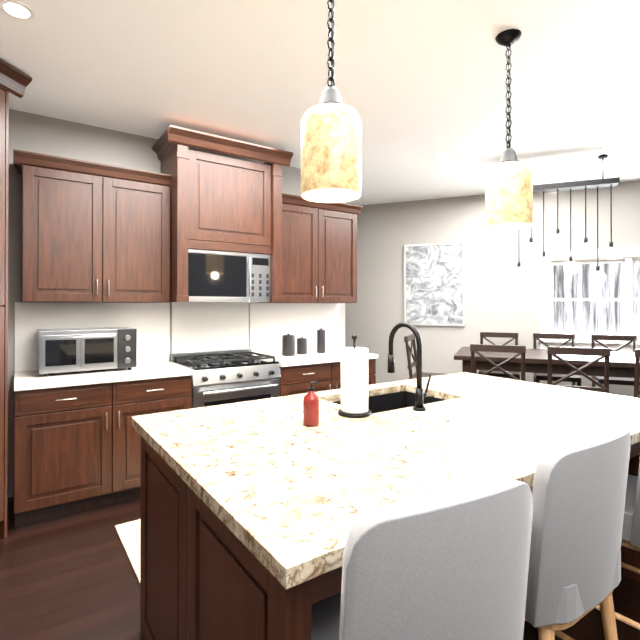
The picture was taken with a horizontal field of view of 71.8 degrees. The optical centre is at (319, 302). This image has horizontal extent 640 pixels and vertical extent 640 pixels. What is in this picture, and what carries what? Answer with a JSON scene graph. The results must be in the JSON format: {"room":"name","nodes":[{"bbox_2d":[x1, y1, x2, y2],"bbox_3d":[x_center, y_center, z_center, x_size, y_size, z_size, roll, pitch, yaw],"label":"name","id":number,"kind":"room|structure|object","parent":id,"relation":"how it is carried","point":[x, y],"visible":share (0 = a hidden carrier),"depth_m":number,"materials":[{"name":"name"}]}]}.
{"room":"kitchen","nodes":[
{"label":"kitchen","id":0,"kind":"room"},
{"bbox_2d":[7,109,344,497],"bbox_3d":[-1.655,0.006,3.736,4.620,2.850,0.120,0,0,-34],"label":"wall","id":1,"kind":"structure","parent":0,"point":[32,132],"depth_m":3.39,"materials":[{"name":"grey paint"}]},
{"bbox_2d":[13,149,171,302],"bbox_3d":[-1.722,-0.513,3.398,1.045,1.025,0.359,0,0,-34],"label":"upper cabinet","id":2,"kind":"object","parent":1,"relation":"attached to","point":[93,232],"visible":1,"depth_m":3.26,"materials":[{"name":"brown wood"}]},
{"bbox_2d":[152,125,292,352],"bbox_3d":[-0.843,-0.403,3.870,1.080,1.870,0.571,0,0,-34],"label":"upper cabinet","id":3,"kind":"object","parent":1,"relation":"attached to","point":[225,240],"visible":1,"depth_m":3.74,"materials":[{"name":"brown wood"}]},
{"bbox_2d":[258,193,362,302],"bbox_3d":[-0.080,-0.507,4.522,1.055,1.025,0.359,0,0,-34],"label":"upper cabinet","id":4,"kind":"object","parent":1,"relation":"attached to","point":[319,252],"visible":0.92,"depth_m":4.39,"materials":[{"name":"brown wood"}]},
{"bbox_2d":[0,497,639,639],"bbox_3d":[1.589,1.476,2.725,14.000,0.100,13.000,0,0,-34],"label":"floor","id":5,"kind":"structure","parent":0,"point":[71,577],"depth_m":2.21,"materials":[{"name":"brown wood"}]},
{"bbox_2d":[0,58,31,538],"bbox_3d":[-2.224,0.006,2.308,0.665,2.835,1.050,0,0,11],"label":"pantry cabinet","id":6,"kind":"object","parent":5,"relation":"on","point":[15,81],"visible":1,"depth_m":2.67,"materials":[{"name":"brown wood"}]},
{"bbox_2d":[14,302,193,526],"bbox_3d":[-1.601,0.714,3.296,1.118,1.430,0.653,0,0,-34],"label":"base cabinet","id":7,"kind":"object","parent":5,"relation":"on","point":[77,442],"visible":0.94,"depth_m":3.05,"materials":[{"name":"brown wood"}]},
{"bbox_2d":[37,327,136,375],"bbox_3d":[-1.732,0.353,3.298,0.620,0.310,0.412,0,0,-34],"label":"toaster oven","id":8,"kind":"object","parent":7,"relation":"on","point":[60,350],"visible":1,"depth_m":3.15,"materials":[{"name":"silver metal"}]},
{"bbox_2d":[115,519,139,582],"bbox_3d":[-0.531,1.420,2.910,1.390,0.012,0.700,0,0,-34],"label":"rug","id":9,"kind":"object","parent":5,"relation":"on","point":[128,533],"visible":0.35,"depth_m":2.63,"materials":[{"name":"white fabric"}]},
{"bbox_2d":[170,348,280,408],"bbox_3d":[-0.807,0.936,3.806,0.760,0.990,0.670,0,0,-34],"label":"range","id":10,"kind":"object","parent":5,"relation":"on","point":[220,377],"visible":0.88,"depth_m":3.62,"materials":[{"name":"silver metal"}]},
{"bbox_2d":[249,303,377,396],"bbox_3d":[-0.054,0.719,4.355,1.094,1.430,0.653,0,0,-34],"label":"base cabinet","id":11,"kind":"object","parent":5,"relation":"on","point":[270,324],"visible":0.48,"depth_m":4.40,"materials":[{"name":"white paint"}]},
{"bbox_2d":[282,333,294,355],"bbox_3d":[-0.306,0.406,4.294,0.126,0.214,0.126,0,0,-34],"label":"canister","id":12,"kind":"object","parent":11,"relation":"on","point":[288,344],"visible":1,"depth_m":4.24,"materials":[{"name":"grey metal"}]},
{"bbox_2d":[297,337,306,353],"bbox_3d":[-0.180,0.428,4.428,0.106,0.171,0.106,0,0,-34],"label":"canister","id":13,"kind":"object","parent":11,"relation":"on","point":[301,345],"visible":1,"depth_m":4.38,"materials":[{"name":"grey metal"}]},
{"bbox_2d":[317,328,325,352],"bbox_3d":[0.013,0.386,4.536,0.092,0.257,0.092,0,0,-34],"label":"canister","id":14,"kind":"object","parent":11,"relation":"on","point":[321,340],"visible":1,"depth_m":4.50,"materials":[{"name":"grey metal"}]},
{"bbox_2d":[138,388,639,639],"bbox_3d":[0.495,0.982,2.033,2.230,0.880,1.269,0,0,-34],"label":"kitchen island","id":15,"kind":"object","parent":5,"relation":"on","point":[197,581],"depth_m":1.35,"materials":[{"name":"brown wood"}]},
{"bbox_2d":[131,393,536,591],"bbox_3d":[-0.076,0.520,1.639,0.900,0.040,1.360,0,0,-34],"label":"island countertop","id":16,"kind":"structure","parent":15,"relation":"on","point":[291,492],"depth_m":1.33,"materials":[{"name":"white stone"}]},
{"bbox_2d":[303,381,318,426],"bbox_3d":[-0.035,0.412,1.812,0.068,0.176,0.065,0,0,-34],"label":"soap dispenser","id":17,"kind":"object","parent":16,"relation":"on","point":[311,409],"visible":1,"depth_m":1.79,"materials":[{"name":"red plastic"}]},
{"bbox_2d":[338,334,370,417],"bbox_3d":[0.155,0.321,1.992,0.150,0.360,0.150,0,0,-34],"label":"paper towel holder","id":18,"kind":"object","parent":16,"relation":"on","point":[354,381],"visible":1,"depth_m":1.94,"materials":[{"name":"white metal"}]},
{"bbox_2d":[375,396,638,463],"bbox_3d":[0.726,0.521,1.848,0.660,0.040,0.800,0,0,-34],"label":"island countertop","id":19,"kind":"structure","parent":15,"relation":"on","point":[523,433],"depth_m":1.80,"materials":[{"name":"white stone"}]},
{"bbox_2d":[387,322,430,410],"bbox_3d":[0.429,0.298,2.155,0.095,0.408,0.239,0,0,-34],"label":"faucet","id":20,"kind":"object","parent":19,"relation":"on","point":[419,402],"visible":1,"depth_m":2.07,"materials":[{"name":"black metal"}]},
{"bbox_2d":[391,372,639,443],"bbox_3d":[1.141,0.524,2.472,0.730,0.040,1.360,0,0,-34],"label":"island countertop","id":21,"kind":"structure","parent":15,"relation":"on","point":[597,407],"depth_m":2.37,"materials":[{"name":"white stone"}]},
{"bbox_2d":[311,477,532,639],"bbox_3d":[0.187,0.900,1.054,0.497,1.036,0.460,0,0,-27],"label":"bar stool","id":22,"kind":"object","parent":5,"relation":"on","point":[452,565],"visible":0.92,"depth_m":0.84,"materials":[{"name":"grey fabric"}]},
{"bbox_2d":[404,334,445,378],"bbox_3d":[1.209,0.901,4.884,0.472,1.072,0.440,0,0,22],"label":"dining chair","id":23,"kind":"object","parent":5,"relation":"on","point":[411,338],"visible":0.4,"depth_m":4.92,"materials":[{"name":"brown wood"}]},
{"bbox_2d":[470,344,525,380],"bbox_3d":[1.597,0.896,3.971,0.440,1.072,0.472,0,0,22],"label":"dining chair","id":24,"kind":"object","parent":5,"relation":"on","point":[517,349],"visible":0.27,"depth_m":3.76,"materials":[{"name":"brown wood"}]},
{"bbox_2d":[478,332,519,379],"bbox_3d":[2.127,0.903,5.258,0.440,1.072,0.472,0,0,22],"label":"dining chair","id":25,"kind":"object","parent":5,"relation":"on","point":[513,336],"visible":0.23,"depth_m":5.39,"materials":[{"name":"brown wood"}]},
{"bbox_2d":[454,346,634,377],"bbox_3d":[2.417,0.974,4.386,2.000,0.920,1.000,0,0,22],"label":"dining table","id":26,"kind":"object","parent":5,"relation":"on","point":[621,364],"visible":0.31,"depth_m":4.11,"materials":[{"name":"brown wood"}]},
{"bbox_2d":[533,333,580,385],"bbox_3d":[2.682,0.902,5.029,0.440,1.072,0.472,0,0,22],"label":"dining chair","id":27,"kind":"object","parent":5,"relation":"on","point":[573,379],"visible":0.42,"depth_m":5.14,"materials":[{"name":"brown wood"}]},
{"bbox_2d":[525,428,630,639],"bbox_3d":[0.689,0.902,1.422,0.497,1.036,0.460,0,0,-34],"label":"bar stool","id":28,"kind":"object","parent":5,"relation":"on","point":[579,497],"visible":0.6,"depth_m":1.19,"materials":[{"name":"grey fabric"}]},
{"bbox_2d":[547,346,610,393],"bbox_3d":[2.151,0.895,3.743,0.440,1.072,0.472,0,0,22],"label":"dining chair","id":29,"kind":"object","parent":5,"relation":"on","point":[602,353],"visible":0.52,"depth_m":3.53,"materials":[{"name":"brown wood"}]},
{"bbox_2d":[591,334,636,392],"bbox_3d":[3.237,0.901,4.801,0.440,1.072,0.472,0,0,22],"label":"dining chair","id":30,"kind":"object","parent":5,"relation":"on","point":[619,380],"visible":0.29,"depth_m":4.93,"materials":[{"name":"brown wood"}]},
{"bbox_2d":[595,462,639,629],"bbox_3d":[1.227,0.904,1.790,0.497,1.036,0.460,0,0,-38],"label":"bar stool","id":31,"kind":"object","parent":5,"relation":"on","point":[631,531],"visible":0.06,"depth_m":1.59,"materials":[{"name":"grey fabric"}]},
{"bbox_2d":[628,349,639,397],"bbox_3d":[2.706,0.894,3.514,0.440,1.072,0.472,0,0,22],"label":"dining chair","id":32,"kind":"object","parent":5,"relation":"on","point":[637,374],"visible":0.19,"depth_m":3.40,"materials":[{"name":"brown wood"}]},
{"bbox_2d":[0,0,639,205],"bbox_3d":[1.589,-1.474,2.740,14.000,0.100,13.000,0,0,-34],"label":"ceiling","id":33,"kind":"structure","parent":0,"point":[419,84],"depth_m":2.79,"materials":[{"name":"white paint"}]},
{"bbox_2d":[0,0,34,19],"bbox_3d":[-1.477,-1.424,2.156,0.148,0.006,0.148,0,0,-43],"label":"recessed light","id":34,"kind":"object","parent":33,"relation":"in","point":[16,9],"depth_m":2.15,"materials":[{"name":"white"}]},
{"bbox_2d":[301,0,361,202],"bbox_3d":[0.043,-0.919,1.703,0.234,1.019,0.234,0,0,-34],"label":"pendant light","id":35,"kind":"object","parent":33,"relation":"hanging from","point":[331,149],"visible":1,"depth_m":1.61,"materials":[{"name":"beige glass"}]},
{"bbox_2d":[432,154,447,159],"bbox_3d":[1.167,-1.413,4.294,0.148,0.006,0.148,0,0,-43],"label":"recessed light","id":36,"kind":"object","parent":33,"relation":"in","point":[440,156],"depth_m":4.28,"materials":[{"name":"white"}]},
{"bbox_2d":[485,29,532,229],"bbox_3d":[1.008,-0.916,2.364,0.234,1.019,0.234,0,0,-34],"label":"pendant light","id":37,"kind":"object","parent":33,"relation":"hanging from","point":[509,191],"visible":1,"depth_m":2.29,"materials":[{"name":"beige glass"}]},
{"bbox_2d":[512,155,619,282],"bbox_3d":[2.417,-0.802,4.395,0.936,1.225,0.196,0,0,22],"label":"dining chandelier","id":38,"kind":"object","parent":33,"relation":"hanging from","point":[585,185],"visible":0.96,"depth_m":4.33,"materials":[{"name":"black metal"}]},
{"bbox_2d":[345,181,639,396],"bbox_3d":[2.991,0.015,5.479,7.850,2.850,0.140,0,0,22],"label":"wall","id":39,"kind":"structure","parent":0,"point":[499,297],"depth_m":5.81,"materials":[{"name":"grey paint"}]},
{"bbox_2d":[404,242,464,325],"bbox_3d":[1.538,-0.242,5.983,0.800,1.110,0.033,0,0,22],"label":"framed picture","id":40,"kind":"object","parent":39,"relation":"attached to","point":[434,284],"visible":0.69,"depth_m":5.97,"materials":[{"name":"grey paper"}]},
{"bbox_2d":[538,247,639,351],"bbox_3d":[4.008,-0.032,5.033,2.750,1.220,0.190,0,0,22],"label":"window","id":41,"kind":"structure","parent":39,"relation":"in","point":[627,258],"depth_m":5.29,"materials":[{"name":"white"}]},
{"label":"outside","id":42,"kind":"structure","parent":0,"visible":0},
{"bbox_2d":[553,263,639,335],"bbox_3d":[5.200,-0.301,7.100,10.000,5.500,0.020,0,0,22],"label":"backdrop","id":43,"kind":"structure","parent":42,"point":[588,317],"depth_m":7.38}
]}

